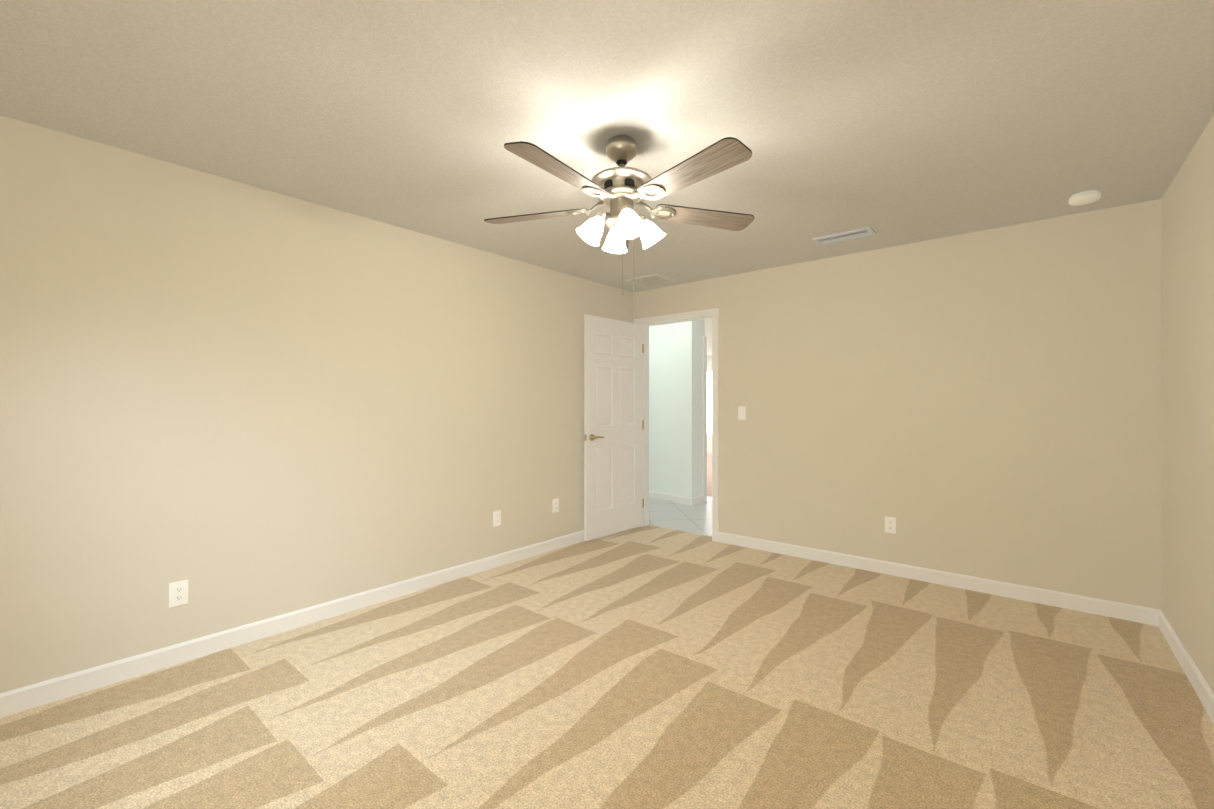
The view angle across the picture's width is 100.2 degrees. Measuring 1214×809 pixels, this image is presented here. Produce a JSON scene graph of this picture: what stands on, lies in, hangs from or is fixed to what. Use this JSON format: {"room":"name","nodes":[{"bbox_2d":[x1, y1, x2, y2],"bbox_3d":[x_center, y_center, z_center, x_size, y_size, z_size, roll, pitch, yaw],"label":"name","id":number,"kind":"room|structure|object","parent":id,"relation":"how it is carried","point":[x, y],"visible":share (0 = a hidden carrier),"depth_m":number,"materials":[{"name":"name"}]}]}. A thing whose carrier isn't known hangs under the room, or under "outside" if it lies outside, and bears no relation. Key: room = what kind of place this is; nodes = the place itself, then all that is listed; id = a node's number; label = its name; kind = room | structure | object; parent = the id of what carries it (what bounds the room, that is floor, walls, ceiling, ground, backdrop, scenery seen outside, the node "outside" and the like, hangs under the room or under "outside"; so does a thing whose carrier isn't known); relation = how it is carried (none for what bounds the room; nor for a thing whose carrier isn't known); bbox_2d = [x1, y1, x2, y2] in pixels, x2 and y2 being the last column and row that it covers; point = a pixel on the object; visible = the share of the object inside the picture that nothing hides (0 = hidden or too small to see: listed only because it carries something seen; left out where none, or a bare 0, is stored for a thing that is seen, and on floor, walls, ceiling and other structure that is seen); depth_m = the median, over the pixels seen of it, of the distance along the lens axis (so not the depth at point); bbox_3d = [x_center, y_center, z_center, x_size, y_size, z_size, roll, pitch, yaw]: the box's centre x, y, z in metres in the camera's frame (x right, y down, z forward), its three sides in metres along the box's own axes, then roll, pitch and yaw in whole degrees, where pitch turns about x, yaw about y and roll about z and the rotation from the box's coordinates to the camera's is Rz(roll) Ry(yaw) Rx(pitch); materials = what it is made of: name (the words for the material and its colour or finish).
{"room":"empty bedroom","nodes":[
{"label":"empty bedroom","id":0,"kind":"room"},
{"bbox_2d":[0,115,632,692],"bbox_3d":[-1.320,0.045,3.443,0.120,2.404,5.040,0,0,40],"label":"wall","id":1,"kind":"structure","parent":0,"point":[234,403],"depth_m":2.64,"materials":[{"name":"beige paint"}]},
{"bbox_2d":[169,579,187,607],"bbox_3d":[-2.067,0.913,2.451,0.009,0.117,0.072,0,0,40],"label":"electrical outlet","id":2,"kind":"object","parent":1,"relation":"attached to","point":[178,593],"visible":1,"depth_m":2.45,"materials":[{"name":"white plastic"}]},
{"bbox_2d":[0,530,583,717],"bbox_3d":[-1.262,1.201,3.394,0.030,0.092,4.800,0,0,40],"label":"baseboard","id":3,"kind":"structure","parent":1,"relation":"attached to","point":[41,693],"depth_m":2.62,"materials":[{"name":"white wood"}]},
{"bbox_2d":[493,510,500,526],"bbox_3d":[-0.846,0.877,3.908,0.009,0.117,0.072,0,0,40],"label":"electrical outlet","id":4,"kind":"object","parent":1,"relation":"attached to","point":[496,518],"visible":1,"depth_m":3.90,"materials":[{"name":"white plastic"}]},
{"bbox_2d":[553,498,558,512],"bbox_3d":[-0.441,0.874,4.391,0.009,0.117,0.072,0,0,40],"label":"electrical outlet","id":5,"kind":"object","parent":1,"relation":"attached to","point":[555,505],"visible":1,"depth_m":4.39,"materials":[{"name":"white plastic"}]},
{"bbox_2d":[0,525,1213,808],"bbox_3d":[0.190,1.272,2.255,3.719,0.050,4.920,0,0,40],"label":"floor carpet","id":6,"kind":"object","parent":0,"point":[648,667],"visible":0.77,"depth_m":2.10,"materials":[{"name":"beige carpet"}]},
{"bbox_2d":[0,0,1213,355],"bbox_3d":[0.459,-1.206,6.375,8.839,0.100,11.820,0,0,40],"label":"ceiling","id":7,"kind":"structure","parent":0,"point":[896,122],"depth_m":1.96,"materials":[{"name":"paint"}]},
{"bbox_2d":[484,135,754,294],"bbox_3d":[0.052,-0.814,2.197,1.272,0.687,1.246,0,0,40],"label":"ceiling fan","id":8,"kind":"object","parent":7,"relation":"hanging from","point":[621,191],"visible":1,"depth_m":2.15,"materials":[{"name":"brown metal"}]},
{"bbox_2d":[625,273,676,286],"bbox_3d":[0.410,-1.149,4.705,0.350,0.014,0.330,0,0,40],"label":"ceiling access panel","id":9,"kind":"object","parent":7,"relation":"attached to","point":[655,279],"visible":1,"depth_m":4.69,"materials":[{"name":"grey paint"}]},
{"bbox_2d":[812,226,875,245],"bbox_3d":[1.623,-1.151,3.479,0.370,0.012,0.165,0,0,40],"label":"ceiling vent","id":10,"kind":"object","parent":7,"relation":"in","point":[846,235],"visible":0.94,"depth_m":3.47,"materials":[{"name":"white metal"}]},
{"bbox_2d":[1068,190,1100,205],"bbox_3d":[2.633,-1.137,2.797,0.132,0.040,0.132,0,0,40],"label":"smoke detector","id":11,"kind":"object","parent":7,"relation":"attached to","point":[1085,197],"visible":1,"depth_m":2.77,"materials":[{"name":"white plastic"}]},
{"bbox_2d":[649,319,708,497],"bbox_3d":[-0.710,0.026,8.007,4.910,2.444,0.281,0,0,40],"label":"wall","id":12,"kind":"structure","parent":0,"point":[676,409],"depth_m":6.49,"materials":[{"name":"white paint"}]},
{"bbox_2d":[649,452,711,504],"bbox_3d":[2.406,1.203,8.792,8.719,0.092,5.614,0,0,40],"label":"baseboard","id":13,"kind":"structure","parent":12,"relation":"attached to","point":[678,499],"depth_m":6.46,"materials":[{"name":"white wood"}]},
{"bbox_2d":[703,336,706,501],"bbox_3d":[1.254,0.188,6.512,0.022,2.120,0.070,0,0,40],"label":"trim","id":14,"kind":"structure","parent":12,"relation":"attached to","point":[705,417],"depth_m":6.50,"materials":[{"name":"white wood"}]},
{"bbox_2d":[709,355,711,451],"bbox_3d":[4.287,0.027,10.944,9.039,2.444,0.100,0,0,40],"label":"wall","id":15,"kind":"structure","parent":0,"point":[710,357],"depth_m":12.36,"materials":[{"name":"white paint"}]},
{"bbox_2d":[707,372,711,432],"bbox_3d":[2.445,-0.051,12.411,0.430,1.500,0.014,0,0,40],"label":"room window","id":16,"kind":"structure","parent":15,"relation":"in","point":[709,402],"depth_m":12.36,"materials":[{"name":"white glass"}]},
{"bbox_2d":[633,199,1160,609],"bbox_3d":[1.732,0.045,4.095,3.719,2.404,0.120,0,0,40],"label":"wall","id":17,"kind":"structure","parent":0,"point":[985,404],"depth_m":3.44,"materials":[{"name":"beige paint"}]},
{"bbox_2d":[634,308,718,541],"bbox_3d":[0.688,0.186,4.969,0.957,2.124,0.152,0,0,40],"label":"door frame","id":18,"kind":"structure","parent":17,"relation":"attached to","point":[712,314],"depth_m":4.82,"materials":[{"name":"white wood"}]},
{"bbox_2d":[584,315,641,540],"bbox_3d":[0.079,0.210,4.861,0.154,2.035,0.806,0,0,42],"label":"door","id":19,"kind":"structure","parent":18,"relation":"attached to","point":[612,426],"depth_m":4.81,"materials":[{"name":"white wood"}]},
{"bbox_2d":[738,406,745,419],"bbox_3d":[1.185,0.075,4.466,0.072,0.117,0.014,0,0,40],"label":"light switch","id":20,"kind":"object","parent":17,"relation":"attached to","point":[741,412],"visible":1,"depth_m":4.46,"materials":[{"name":"white plastic"}]},
{"bbox_2d":[885,516,895,533],"bbox_3d":[2.077,0.884,3.721,0.072,0.117,0.009,0,0,40],"label":"electrical outlet","id":21,"kind":"object","parent":17,"relation":"attached to","point":[890,524],"visible":1,"depth_m":3.72,"materials":[{"name":"white plastic"}]},
{"bbox_2d":[718,532,1151,624],"bbox_3d":[2.052,1.201,3.739,2.713,0.092,0.014,0,0,40],"label":"baseboard","id":22,"kind":"structure","parent":17,"relation":"attached to","point":[1118,610],"depth_m":3.44,"materials":[{"name":"white wood"}]},
{"bbox_2d":[1161,116,1213,692],"bbox_3d":[1.623,0.044,0.977,0.120,2.404,5.040,0,0,40],"label":"wall","id":23,"kind":"structure","parent":0,"point":[1187,403],"depth_m":2.34,"materials":[{"name":"beige paint"}]},
{"bbox_2d":[1152,608,1213,723],"bbox_3d":[1.571,1.200,1.020,0.014,0.092,4.800,0,0,40],"label":"baseboard","id":24,"kind":"structure","parent":23,"relation":"attached to","point":[1198,682],"depth_m":2.33,"materials":[{"name":"white wood"}]},
{"label":"outside","id":25,"kind":"structure","parent":0,"visible":0},
{"bbox_2d":[649,496,711,535],"bbox_3d":[0.494,1.273,6.417,8.839,0.050,1.850,0,0,40],"label":"floor","id":26,"kind":"structure","parent":25,"point":[696,519],"depth_m":5.65,"materials":[{"name":"beige tile"}]},
{"bbox_2d":[707,456,711,496],"bbox_3d":[2.672,1.274,9.015,8.839,0.050,4.930,0,0,40],"label":"wall","id":27,"kind":"structure","parent":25,"point":[709,476],"depth_m":8.80,"materials":[{"name":"beige paint"}]}
]}

